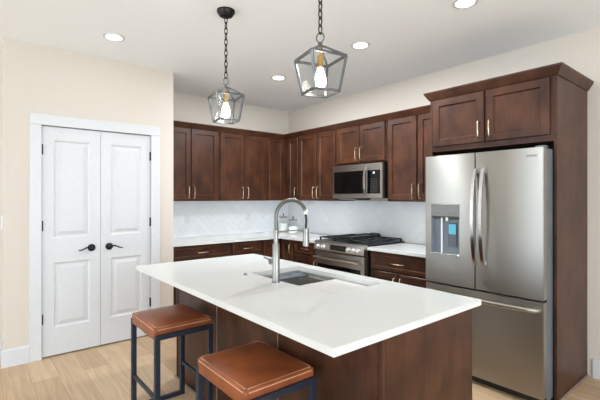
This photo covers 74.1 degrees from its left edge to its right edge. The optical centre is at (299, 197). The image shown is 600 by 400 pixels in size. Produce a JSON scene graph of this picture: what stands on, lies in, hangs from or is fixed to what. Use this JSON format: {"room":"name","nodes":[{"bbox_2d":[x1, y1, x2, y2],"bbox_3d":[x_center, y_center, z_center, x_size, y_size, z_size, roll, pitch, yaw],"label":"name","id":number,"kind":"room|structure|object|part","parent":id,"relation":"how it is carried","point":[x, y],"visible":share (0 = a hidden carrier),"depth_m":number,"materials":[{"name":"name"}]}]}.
{"room":"kitchen","nodes":[
{"label":"kitchen","id":0,"kind":"room"},
{"bbox_2d":[0,38,172,349],"bbox_3d":[-3.092,0.043,5.204,1.449,2.741,3.740,0,0,-39],"label":"wall","id":1,"kind":"structure","parent":0,"point":[34,78],"depth_m":3.53,"materials":[{"name":"paint"}]},
{"bbox_2d":[0,335,28,368],"bbox_3d":[-3.093,1.341,5.194,1.463,0.145,3.754,0,0,-39],"label":"baseboard","id":2,"kind":"structure","parent":1,"relation":"attached to","point":[19,355],"depth_m":3.34,"materials":[{"name":"white paint"}]},
{"bbox_2d":[42,126,99,357],"bbox_3d":[-2.076,0.388,3.612,0.478,2.029,0.088,0,0,-39],"label":"door","id":3,"kind":"structure","parent":1,"relation":"in","point":[70,157],"depth_m":3.61,"materials":[{"name":"white paint"}]},
{"bbox_3d":[-1.970,0.469,3.677,0.150,0.068,0.054,0,0,-39],"label":"lever handle","id":4,"kind":"part","parent":3,"relation":"part of","materials":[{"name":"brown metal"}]},
{"bbox_2d":[29,112,159,361],"bbox_3d":[-1.921,0.343,3.803,1.123,2.143,0.132,0,0,-39],"label":"trim","id":5,"kind":"structure","parent":1,"relation":"attached to","point":[36,120],"depth_m":3.45,"materials":[{"name":"white paint"}]},
{"bbox_2d":[100,132,150,344],"bbox_3d":[-1.704,0.388,3.917,0.478,2.029,0.088,0,0,-39],"label":"door","id":6,"kind":"structure","parent":1,"relation":"in","point":[125,219],"depth_m":3.90,"materials":[{"name":"white paint"}]},
{"bbox_3d":[-1.788,0.469,3.826,0.150,0.068,0.054,0,0,-39],"label":"lever handle","id":7,"kind":"part","parent":6,"relation":"part of","materials":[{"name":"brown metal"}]},
{"bbox_2d":[173,92,288,237],"bbox_3d":[-1.543,0.043,5.079,3.464,2.741,0.100,0,0,-39],"label":"wall","id":8,"kind":"structure","parent":0,"point":[186,107],"depth_m":5.49,"materials":[{"name":"paint"}]},
{"bbox_2d":[173,127,218,200],"bbox_3d":[-1.401,-0.403,4.884,0.745,0.890,0.380,0,0,-39],"label":"upper cabinet","id":9,"kind":"object","parent":8,"relation":"attached to","point":[195,151],"visible":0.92,"depth_m":4.80,"materials":[{"name":"brown wood"}]},
{"bbox_3d":[-1.450,-0.398,4.657,0.351,0.856,0.019,0,0,-39],"label":"door","id":10,"kind":"part","parent":9,"relation":"part of","materials":[{"name":"brown wood"}]},
{"bbox_3d":[-1.171,-0.398,4.886,0.357,0.856,0.019,0,0,-39],"label":"door","id":11,"kind":"part","parent":9,"relation":"part of","materials":[{"name":"brown wood"}]},
{"bbox_2d":[173,200,288,237],"bbox_3d":[-0.989,0.275,5.463,2.120,0.465,0.008,0,0,-39],"label":"tile backsplash","id":12,"kind":"structure","parent":8,"relation":"attached to","point":[207,218],"depth_m":5.42,"materials":[{"name":"tile"}]},
{"bbox_2d":[185,215,189,223],"bbox_3d":[-1.440,0.279,5.081,0.072,0.116,0.008,0,0,-39],"label":"wall outlet","id":13,"kind":"object","parent":12,"relation":"attached to","point":[187,217],"visible":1,"depth_m":5.08,"materials":[{"name":"white plastic"}]},
{"bbox_2d":[246,213,250,220],"bbox_3d":[-0.734,0.279,5.662,0.072,0.116,0.008,0,0,-39],"label":"wall outlet","id":14,"kind":"object","parent":12,"relation":"attached to","point":[248,215],"visible":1,"depth_m":5.66,"materials":[{"name":"white plastic"}]},
{"bbox_2d":[219,132,265,200],"bbox_3d":[-0.831,-0.403,5.352,0.725,0.890,0.380,0,0,-39],"label":"upper cabinet","id":15,"kind":"object","parent":8,"relation":"attached to","point":[242,158],"visible":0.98,"depth_m":5.21,"materials":[{"name":"brown wood"}]},
{"bbox_3d":[-0.873,-0.398,5.131,0.349,0.856,0.019,0,0,-39],"label":"door","id":16,"kind":"part","parent":15,"relation":"part of","materials":[{"name":"brown wood"}]},
{"bbox_3d":[-0.597,-0.398,5.357,0.337,0.856,0.019,0,0,-39],"label":"door","id":17,"kind":"part","parent":15,"relation":"part of","materials":[{"name":"brown wood"}]},
{"bbox_2d":[266,137,298,200],"bbox_3d":[-0.216,-0.403,5.685,0.642,0.890,0.647,0,0,-39],"label":"upper cabinet","id":18,"kind":"object","parent":8,"relation":"attached to","point":[282,156],"visible":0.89,"depth_m":5.55,"materials":[{"name":"brown wood"}]},
{"bbox_3d":[-0.330,-0.398,5.577,0.253,0.856,0.019,0,0,-39],"label":"door","id":19,"kind":"part","parent":18,"relation":"part of","materials":[{"name":"brown wood"}]},
{"bbox_3d":[-0.099,-0.398,5.521,0.019,0.856,0.221,0,0,-39],"label":"door","id":20,"kind":"part","parent":18,"relation":"part of","materials":[{"name":"brown wood"}]},
{"bbox_2d":[173,105,429,139],"bbox_3d":[-0.086,-0.861,4.362,2.120,0.063,2.857,0,0,-39],"label":"crown molding","id":21,"kind":"structure","parent":18,"relation":"attached to","point":[423,109],"depth_m":4.80,"materials":[{"name":"brown wood"}]},
{"bbox_2d":[0,0,599,111],"bbox_3d":[-1.430,-1.377,1.290,8.300,0.100,12.100,0,0,-39],"label":"ceiling","id":22,"kind":"structure","parent":0,"point":[408,39],"depth_m":3.19,"materials":[{"name":"paint"}]},
{"bbox_2d":[103,33,124,40],"bbox_3d":[-1.537,-1.322,3.280,0.170,0.008,0.170,0,0,-39],"label":"recessed light","id":23,"kind":"object","parent":22,"relation":"in","point":[110,36],"visible":1,"depth_m":3.27,"materials":[{"name":"white paint"}]},
{"bbox_2d":[208,6,244,124],"bbox_3d":[-0.526,-0.931,2.820,0.211,0.790,0.211,0,0,-29],"label":"pendant light","id":24,"kind":"object","parent":22,"relation":"hanging from","point":[224,12],"visible":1,"depth_m":2.80,"materials":[{"name":"grey metal"}]},
{"bbox_2d":[224,88,227,102],"bbox_3d":[-0.526,-0.724,2.820,0.034,0.112,0.034,0,0,-39],"label":"socket","id":25,"kind":"object","parent":24,"relation":"attached to","point":[226,89],"depth_m":2.81,"materials":[{"name":"gold metal"}]},
{"bbox_3d":[-0.526,-1.065,2.820,0.022,0.446,0.021,0,0,6],"label":"chain","id":26,"kind":"part","parent":24,"relation":"part of","materials":[{"name":"brown metal"}]},
{"bbox_3d":[-0.526,-0.617,2.820,0.060,0.102,0.060,0,0,-39],"label":"bulb","id":27,"kind":"part","parent":24,"relation":"part of","materials":[{"name":"white glass"}]},
{"bbox_2d":[271,75,285,79],"bbox_3d":[-0.237,-1.322,4.388,0.170,0.008,0.170,0,0,-39],"label":"recessed light","id":28,"kind":"object","parent":22,"relation":"in","point":[275,77],"visible":1,"depth_m":4.36,"materials":[{"name":"white paint"}]},
{"bbox_2d":[294,0,347,97],"bbox_3d":[0.105,-0.931,2.052,0.211,0.790,0.211,0,0,-26],"label":"pendant light","id":29,"kind":"object","parent":22,"relation":"hanging from","point":[320,80],"visible":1,"depth_m":2.04,"materials":[{"name":"grey metal"}]},
{"bbox_3d":[0.105,-1.065,2.052,0.022,0.446,0.021,0,0,6],"label":"chain","id":30,"kind":"part","parent":29,"relation":"part of","materials":[{"name":"brown metal"}]},
{"bbox_2d":[317,46,323,67],"bbox_3d":[0.105,-0.724,2.052,0.034,0.112,0.034,0,0,-39],"label":"socket","id":31,"kind":"object","parent":29,"relation":"attached to","point":[320,58],"depth_m":2.04,"materials":[{"name":"gold metal"}]},
{"bbox_3d":[0.105,-0.617,2.052,0.060,0.102,0.060,0,0,-39],"label":"bulb","id":32,"kind":"part","parent":29,"relation":"part of","materials":[{"name":"white glass"}]},
{"bbox_2d":[351,41,369,48],"bbox_3d":[0.526,-1.322,3.453,0.170,0.008,0.170,0,0,-39],"label":"recessed light","id":33,"kind":"object","parent":22,"relation":"in","point":[359,44],"visible":1,"depth_m":3.44,"materials":[{"name":"white paint"}]},
{"bbox_2d":[452,0,478,8],"bbox_3d":[1.122,-1.322,2.700,0.170,0.008,0.170,0,0,-39],"label":"recessed light","id":34,"kind":"object","parent":22,"relation":"in","point":[458,4],"visible":1,"depth_m":2.71,"materials":[{"name":"white paint"}]},
{"bbox_2d":[0,335,599,399],"bbox_3d":[-1.430,1.464,1.290,8.300,0.100,12.100,0,0,-39],"label":"floor","id":35,"kind":"structure","parent":0,"point":[100,372],"depth_m":3.08,"materials":[{"name":"brown wood"}]},
{"bbox_2d":[131,304,212,399],"bbox_3d":[-0.842,1.079,2.591,0.366,0.670,0.466,0,0,-39],"label":"counter stool","id":36,"kind":"object","parent":35,"relation":"on","point":[162,323],"visible":0.99,"depth_m":2.52,"materials":[{"name":"leather"}]},
{"bbox_3d":[-1.110,1.109,2.652,0.030,0.610,0.030,0,0,-39],"label":"leg","id":37,"kind":"part","parent":36,"relation":"part of","materials":[{"name":"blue metal"}]},
{"bbox_3d":[-0.833,1.109,2.315,0.030,0.610,0.030,0,0,-39],"label":"leg","id":38,"kind":"part","parent":36,"relation":"part of","materials":[{"name":"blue metal"}]},
{"bbox_3d":[-0.980,1.401,2.759,0.305,0.026,0.030,0,0,-39],"label":"floor rail","id":39,"kind":"part","parent":36,"relation":"part of","materials":[{"name":"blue metal"}]},
{"bbox_3d":[-0.842,0.792,2.591,0.362,0.095,0.436,0,0,-39],"label":"seat","id":40,"kind":"part","parent":36,"relation":"part of","materials":[{"name":"leather"}]},
{"bbox_3d":[-0.851,1.109,2.865,0.030,0.610,0.030,0,0,-39],"label":"leg","id":41,"kind":"part","parent":36,"relation":"part of","materials":[{"name":"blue metal"}]},
{"bbox_3d":[-0.704,0.819,2.422,0.305,0.030,0.030,0,0,-39],"label":"rail","id":42,"kind":"part","parent":36,"relation":"part of","materials":[{"name":"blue metal"}]},
{"bbox_3d":[-0.574,1.109,2.529,0.030,0.610,0.030,0,0,-39],"label":"leg","id":43,"kind":"part","parent":36,"relation":"part of","materials":[{"name":"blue metal"}]},
{"bbox_2d":[173,242,230,304],"bbox_3d":[-1.302,0.978,4.786,0.772,0.873,0.656,0,0,-39],"label":"base cabinet","id":44,"kind":"object","parent":35,"relation":"on","point":[183,253],"visible":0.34,"depth_m":4.54,"materials":[{"name":"brown wood"}]},
{"bbox_3d":[-1.270,1.006,4.449,0.370,0.585,0.019,0,0,-39],"label":"door","id":45,"kind":"part","parent":44,"relation":"part of","materials":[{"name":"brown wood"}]},
{"bbox_3d":[-1.125,0.629,4.568,0.745,0.146,0.019,0,0,-39],"label":"drawer","id":46,"kind":"part","parent":44,"relation":"part of","materials":[{"name":"brown wood"}]},
{"bbox_2d":[231,240,261,255],"bbox_3d":[-0.829,0.978,5.175,0.450,0.873,0.656,0,0,-39],"label":"base cabinet","id":47,"kind":"object","parent":35,"relation":"on","point":[244,247],"visible":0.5,"depth_m":4.94,"materials":[{"name":"brown wood"}]},
{"bbox_2d":[196,341,315,399],"bbox_3d":[-0.214,1.079,1.848,0.366,0.670,0.466,0,0,-39],"label":"counter stool","id":48,"kind":"object","parent":35,"relation":"on","point":[257,370],"visible":1,"depth_m":1.75,"materials":[{"name":"leather"}]},
{"bbox_3d":[-0.482,1.109,1.910,0.030,0.610,0.030,0,0,-39],"label":"leg","id":49,"kind":"part","parent":48,"relation":"part of","materials":[{"name":"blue metal"}]},
{"bbox_3d":[-0.076,0.819,1.680,0.305,0.030,0.030,0,0,-39],"label":"rail","id":50,"kind":"part","parent":48,"relation":"part of","materials":[{"name":"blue metal"}]},
{"bbox_3d":[0.054,1.109,1.786,0.030,0.610,0.030,0,0,-39],"label":"leg","id":51,"kind":"part","parent":48,"relation":"part of","materials":[{"name":"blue metal"}]},
{"bbox_2d":[262,238,294,261],"bbox_3d":[-0.235,0.978,5.511,0.890,0.873,0.890,0,0,-39],"label":"base cabinet","id":52,"kind":"object","parent":35,"relation":"on","point":[287,253],"visible":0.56,"depth_m":5.16,"materials":[{"name":"brown wood"}]},
{"bbox_2d":[173,231,329,246],"bbox_3d":[-0.556,0.524,4.934,2.121,0.030,1.375,0,0,-39],"label":"countertop","id":53,"kind":"structure","parent":52,"relation":"on","point":[215,239],"depth_m":5.04,"materials":[{"name":"white stone"}]},
{"bbox_2d":[279,213,287,230],"bbox_3d":[-0.245,0.371,5.841,0.136,0.275,0.136,0,0,-39],"label":"glass jar","id":54,"kind":"object","parent":53,"relation":"on","point":[282,226],"visible":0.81,"depth_m":5.79,"materials":[{"name":"clear glass"}]},
{"bbox_2d":[289,216,297,233],"bbox_3d":[-0.097,0.387,5.614,0.136,0.245,0.136,0,0,-39],"label":"glass jar","id":55,"kind":"object","parent":53,"relation":"on","point":[293,219],"visible":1,"depth_m":5.57,"materials":[{"name":"clear glass"}]},
{"bbox_3d":[-0.368,0.927,5.190,0.257,0.743,0.019,0,0,-39],"label":"door","id":56,"kind":"part","parent":52,"relation":"part of","materials":[{"name":"brown wood"}]},
{"bbox_3d":[-0.170,0.927,5.174,0.019,0.743,0.247,0,0,-39],"label":"door","id":57,"kind":"part","parent":52,"relation":"part of","materials":[{"name":"brown wood"}]},
{"bbox_2d":[294,240,316,265],"bbox_3d":[0.292,0.978,5.054,0.656,0.873,0.480,0,0,-39],"label":"base cabinet","id":58,"kind":"object","parent":35,"relation":"on","point":[304,255],"visible":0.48,"depth_m":4.90,"materials":[{"name":"brown wood"}]},
{"bbox_3d":[0.075,1.006,4.876,0.019,0.585,0.456,0,0,-39],"label":"door","id":59,"kind":"part","parent":58,"relation":"part of","materials":[{"name":"brown wood"}]},
{"bbox_3d":[0.075,0.629,4.876,0.019,0.146,0.456,0,0,-39],"label":"drawer","id":60,"kind":"part","parent":58,"relation":"part of","materials":[{"name":"brown wood"}]},
{"bbox_2d":[174,288,471,399],"bbox_3d":[-0.057,0.978,2.558,0.720,0.873,2.064,0,0,-39],"label":"kitchen island","id":61,"kind":"object","parent":35,"relation":"on","point":[432,361],"visible":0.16,"depth_m":1.82,"materials":[{"name":"brown wood"}]},
{"bbox_3d":[-0.058,1.405,2.556,0.716,0.018,2.064,0,0,-39],"label":"shoe moulding","id":62,"kind":"part","parent":61,"relation":"part of","materials":[{"name":"brown wood"}]},
{"bbox_3d":[-0.748,0.978,2.866,0.009,0.873,0.638,0,0,-39],"label":"panel","id":63,"kind":"part","parent":61,"relation":"part of","materials":[{"name":"brown wood"}]},
{"bbox_3d":[-0.328,0.978,2.355,0.009,0.873,0.668,0,0,-39],"label":"panel","id":64,"kind":"part","parent":61,"relation":"part of","materials":[{"name":"brown wood"}]},
{"bbox_2d":[136,254,480,357],"bbox_3d":[-0.157,0.524,2.470,1.028,0.030,2.102,0,0,-39],"label":"island countertop","id":65,"kind":"structure","parent":61,"relation":"on","point":[337,324],"depth_m":1.98,"materials":[{"name":"white stone"}]},
{"bbox_2d":[263,198,308,282],"bbox_3d":[-0.076,0.256,2.462,0.309,0.506,0.088,0,0,-39],"label":"faucet","id":66,"kind":"object","parent":65,"relation":"on","point":[275,261],"visible":1,"depth_m":2.38,"materials":[{"name":"silver metal"}]},
{"bbox_3d":[-0.144,0.235,2.384,0.031,0.084,0.031,0,0,-39],"label":"post","id":67,"kind":"part","parent":66,"relation":"part of","materials":[{"name":"silver metal"}]},
{"bbox_3d":[-0.040,0.205,2.469,0.245,0.014,0.044,0,0,-39],"label":"holder arm","id":68,"kind":"part","parent":66,"relation":"part of","materials":[{"name":"silver metal"}]},
{"bbox_2d":[263,270,367,285],"bbox_3d":[0.075,0.652,2.516,0.450,0.224,0.807,0,0,-39],"label":"sink","id":69,"kind":"object","parent":65,"relation":"in","point":[311,278],"visible":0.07,"depth_m":2.86,"materials":[{"name":"silver metal"}]},
{"bbox_2d":[268,272,307,279],"bbox_3d":[-0.132,0.559,2.768,0.402,0.011,0.111,0,0,-39],"label":"drying rack","id":70,"kind":"object","parent":69,"relation":"in","point":[293,275],"visible":0.53,"depth_m":2.82,"materials":[{"name":"grey metal"}]},
{"bbox_2d":[300,279,367,293],"bbox_3d":[0.191,0.551,2.372,0.398,0.025,0.345,0,0,-39],"label":"cutting board","id":71,"kind":"object","parent":69,"relation":"on","point":[333,286],"visible":0.34,"depth_m":2.40,"materials":[{"name":"white"}]},
{"bbox_3d":[0.102,0.978,1.832,0.009,0.873,0.670,0,0,-39],"label":"panel","id":72,"kind":"part","parent":61,"relation":"part of","materials":[{"name":"brown wood"}]},
{"bbox_3d":[0.596,0.978,1.787,0.682,0.873,0.020,0,0,-39],"label":"panel","id":73,"kind":"part","parent":61,"relation":"part of","materials":[{"name":"brown wood"}]},
{"bbox_2d":[313,234,403,276],"bbox_3d":[0.648,0.935,4.535,0.745,0.957,0.762,0,0,-39],"label":"gas range","id":74,"kind":"object","parent":35,"relation":"on","point":[352,256],"visible":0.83,"depth_m":4.31,"materials":[{"name":"silver metal"}]},
{"bbox_3d":[0.388,0.679,4.322,0.073,0.026,0.694,0,0,-39],"label":"handle","id":75,"kind":"part","parent":74,"relation":"part of","materials":[{"name":"silver metal"}]},
{"bbox_3d":[0.415,0.949,4.344,0.004,0.390,0.652,0,0,-39],"label":"door glass","id":76,"kind":"part","parent":74,"relation":"part of","materials":[{"name":"black glass"}]},
{"bbox_3d":[0.434,0.911,4.360,0.049,0.595,0.756,0,0,-39],"label":"oven door","id":77,"kind":"part","parent":74,"relation":"part of","materials":[{"name":"silver metal"}]},
{"bbox_3d":[0.429,0.548,4.355,0.064,0.112,0.762,0,0,-39],"label":"control panel","id":78,"kind":"part","parent":74,"relation":"part of","materials":[{"name":"silver metal"}]},
{"bbox_2d":[338,233,380,238],"bbox_3d":[0.686,0.439,4.567,0.586,0.033,0.220,0,0,-39],"label":"pan","id":79,"kind":"object","parent":74,"relation":"on","point":[364,235],"visible":1,"depth_m":4.54,"materials":[{"name":"metal"}]},
{"bbox_2d":[319,238,403,245],"bbox_3d":[0.693,0.497,4.572,0.628,0.010,0.762,0,0,-39],"label":"cooktop","id":80,"kind":"object","parent":74,"relation":"in","point":[395,241],"depth_m":4.35,"materials":[{"name":"metal"}]},
{"bbox_2d":[371,251,426,287],"bbox_3d":[1.163,0.978,3.994,0.656,0.873,0.712,0,0,-39],"label":"base cabinet","id":81,"kind":"object","parent":35,"relation":"on","point":[404,269],"visible":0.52,"depth_m":3.80,"materials":[{"name":"brown wood"}]},
{"bbox_3d":[0.836,1.019,3.950,0.019,0.560,0.338,0,0,-39],"label":"door","id":82,"kind":"part","parent":81,"relation":"part of","materials":[{"name":"brown wood"}]},
{"bbox_2d":[367,243,425,257],"bbox_3d":[1.166,0.524,3.998,0.647,0.030,0.718,0,0,-39],"label":"countertop","id":83,"kind":"structure","parent":81,"relation":"on","point":[410,249],"depth_m":3.96,"materials":[{"name":"white stone"}]},
{"bbox_3d":[0.947,0.643,3.815,0.019,0.162,0.686,0,0,-39],"label":"drawer","id":84,"kind":"part","parent":81,"relation":"part of","materials":[{"name":"brown wood"}]},
{"bbox_3d":[1.057,1.019,3.681,0.019,0.560,0.338,0,0,-39],"label":"door","id":85,"kind":"part","parent":81,"relation":"part of","materials":[{"name":"brown wood"}]},
{"bbox_2d":[426,145,553,399],"bbox_3d":[1.619,0.531,3.212,0.888,1.765,0.889,0,0,-39],"label":"refrigerator","id":86,"kind":"object","parent":35,"relation":"on","point":[490,215],"visible":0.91,"depth_m":2.84,"materials":[{"name":"grey metal"}]},
{"bbox_3d":[1.181,0.116,3.202,0.052,0.124,0.244,0,0,-39],"label":"dispenser panel","id":87,"kind":"part","parent":86,"relation":"part of","materials":[{"name":"silver metal"}]},
{"bbox_3d":[1.207,0.177,3.178,0.059,1.030,0.420,0,0,-39],"label":"door","id":88,"kind":"part","parent":86,"relation":"part of","materials":[{"name":"silver metal"}]},
{"bbox_3d":[1.298,0.145,2.966,0.073,0.725,0.024,0,0,-39],"label":"handle","id":89,"kind":"part","parent":86,"relation":"part of","materials":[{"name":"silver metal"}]},
{"bbox_3d":[1.337,0.145,2.918,0.073,0.725,0.024,0,0,-39],"label":"handle","id":90,"kind":"part","parent":86,"relation":"part of","materials":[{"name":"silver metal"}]},
{"bbox_3d":[1.356,1.028,2.997,0.059,0.648,0.889,0,0,-39],"label":"freezer drawer","id":91,"kind":"part","parent":86,"relation":"part of","materials":[{"name":"silver metal"}]},
{"bbox_3d":[1.491,0.177,2.833,0.059,1.030,0.464,0,0,-39],"label":"door","id":92,"kind":"part","parent":86,"relation":"part of","materials":[{"name":"silver metal"}]},
{"bbox_2d":[423,62,593,399],"bbox_3d":[1.691,0.251,3.299,0.722,2.327,1.066,0,0,-39],"label":"tall cabinet","id":93,"kind":"object","parent":35,"relation":"on","point":[544,105],"visible":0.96,"depth_m":2.94,"materials":[{"name":"brown wood"}]},
{"bbox_3d":[1.408,0.283,3.688,0.666,2.262,0.020,0,0,-39],"label":"panel","id":94,"kind":"part","parent":93,"relation":"part of","materials":[{"name":"brown wood"}]},
{"bbox_3d":[1.299,-0.636,3.280,0.019,0.400,0.447,0,0,-39],"label":"door","id":95,"kind":"part","parent":93,"relation":"part of","materials":[{"name":"brown wood"}]},
{"bbox_3d":[1.696,-0.878,3.304,0.709,0.070,1.066,0,0,-39],"label":"crown","id":96,"kind":"part","parent":93,"relation":"part of","materials":[{"name":"brown wood"}]},
{"bbox_3d":[1.591,-0.636,2.925,0.019,0.400,0.444,0,0,-39],"label":"door","id":97,"kind":"part","parent":93,"relation":"part of","materials":[{"name":"brown wood"}]},
{"bbox_3d":[2.017,0.283,2.946,0.666,2.262,0.020,0,0,-39],"label":"panel","id":98,"kind":"part","parent":93,"relation":"part of","materials":[{"name":"brown wood"}]},
{"bbox_3d":[2.020,1.405,2.928,0.656,0.018,0.012,0,0,-39],"label":"shoe moulding","id":99,"kind":"part","parent":93,"relation":"part of","materials":[{"name":"brown wood"}]},
{"bbox_2d":[289,27,599,376],"bbox_3d":[2.659,0.043,2.772,0.100,2.741,9.000,0,0,-39],"label":"wall","id":100,"kind":"structure","parent":0,"point":[580,51],"depth_m":3.42,"materials":[{"name":"paint"}]},
{"bbox_2d":[299,130,354,200],"bbox_3d":[0.323,-0.403,5.235,0.380,0.890,0.725,0,0,-39],"label":"upper cabinet","id":101,"kind":"object","parent":100,"relation":"attached to","point":[317,152],"visible":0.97,"depth_m":5.11,"materials":[{"name":"brown wood"}]},
{"bbox_3d":[0.100,-0.398,5.279,0.019,0.856,0.350,0,0,-39],"label":"door","id":102,"kind":"part","parent":101,"relation":"part of","materials":[{"name":"brown wood"}]},
{"bbox_3d":[0.327,-0.398,5.003,0.019,0.856,0.337,0,0,-39],"label":"door","id":103,"kind":"part","parent":101,"relation":"part of","materials":[{"name":"brown wood"}]},
{"bbox_2d":[289,201,425,244],"bbox_3d":[0.731,0.275,5.032,0.008,0.465,2.840,0,0,-39],"label":"tile backsplash","id":104,"kind":"structure","parent":100,"relation":"attached to","point":[406,221],"depth_m":4.93,"materials":[{"name":"tile"}]},
{"bbox_2d":[337,120,387,165],"bbox_3d":[0.799,-0.620,4.655,0.380,0.457,0.770,0,0,-39],"label":"upper cabinet","id":105,"kind":"object","parent":100,"relation":"attached to","point":[367,143],"visible":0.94,"depth_m":4.51,"materials":[{"name":"brown wood"}]},
{"bbox_3d":[0.570,-0.615,4.707,0.019,0.423,0.347,0,0,-39],"label":"door","id":106,"kind":"part","parent":105,"relation":"part of","materials":[{"name":"brown wood"}]},
{"bbox_2d":[333,162,387,199],"bbox_3d":[0.764,-0.174,4.631,0.444,0.406,0.758,0,0,-39],"label":"microwave","id":107,"kind":"object","parent":105,"relation":"attached to","point":[367,181],"visible":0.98,"depth_m":4.47,"materials":[{"name":"silver metal"}]},
{"bbox_3d":[0.725,-0.182,4.379,0.064,0.349,0.030,0,0,-39],"label":"handle","id":108,"kind":"part","parent":107,"relation":"part of","materials":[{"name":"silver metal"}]},
{"bbox_3d":[0.802,-0.615,4.425,0.019,0.423,0.361,0,0,-39],"label":"door","id":109,"kind":"part","parent":105,"relation":"part of","materials":[{"name":"brown wood"}]},
{"bbox_2d":[388,113,429,201],"bbox_3d":[1.268,-0.403,4.085,0.380,0.890,0.700,0,0,-39],"label":"upper cabinet","id":110,"kind":"object","parent":100,"relation":"attached to","point":[408,137],"visible":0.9,"depth_m":4.05,"materials":[{"name":"brown wood"}]},
{"bbox_3d":[1.057,-0.398,4.114,0.019,0.856,0.358,0,0,-39],"label":"door","id":111,"kind":"part","parent":110,"relation":"part of","materials":[{"name":"brown wood"}]},
{"bbox_3d":[1.276,-0.398,3.848,0.019,0.856,0.304,0,0,-39],"label":"door","id":112,"kind":"part","parent":110,"relation":"part of","materials":[{"name":"brown wood"}]},
{"bbox_2d":[593,359,599,379],"bbox_3d":[3.886,1.341,1.189,0.014,0.145,4.995,0,0,-39],"label":"baseboard","id":113,"kind":"structure","parent":100,"relation":"attached to","point":[596,363],"depth_m":3.09,"materials":[{"name":"white paint"}]}
]}

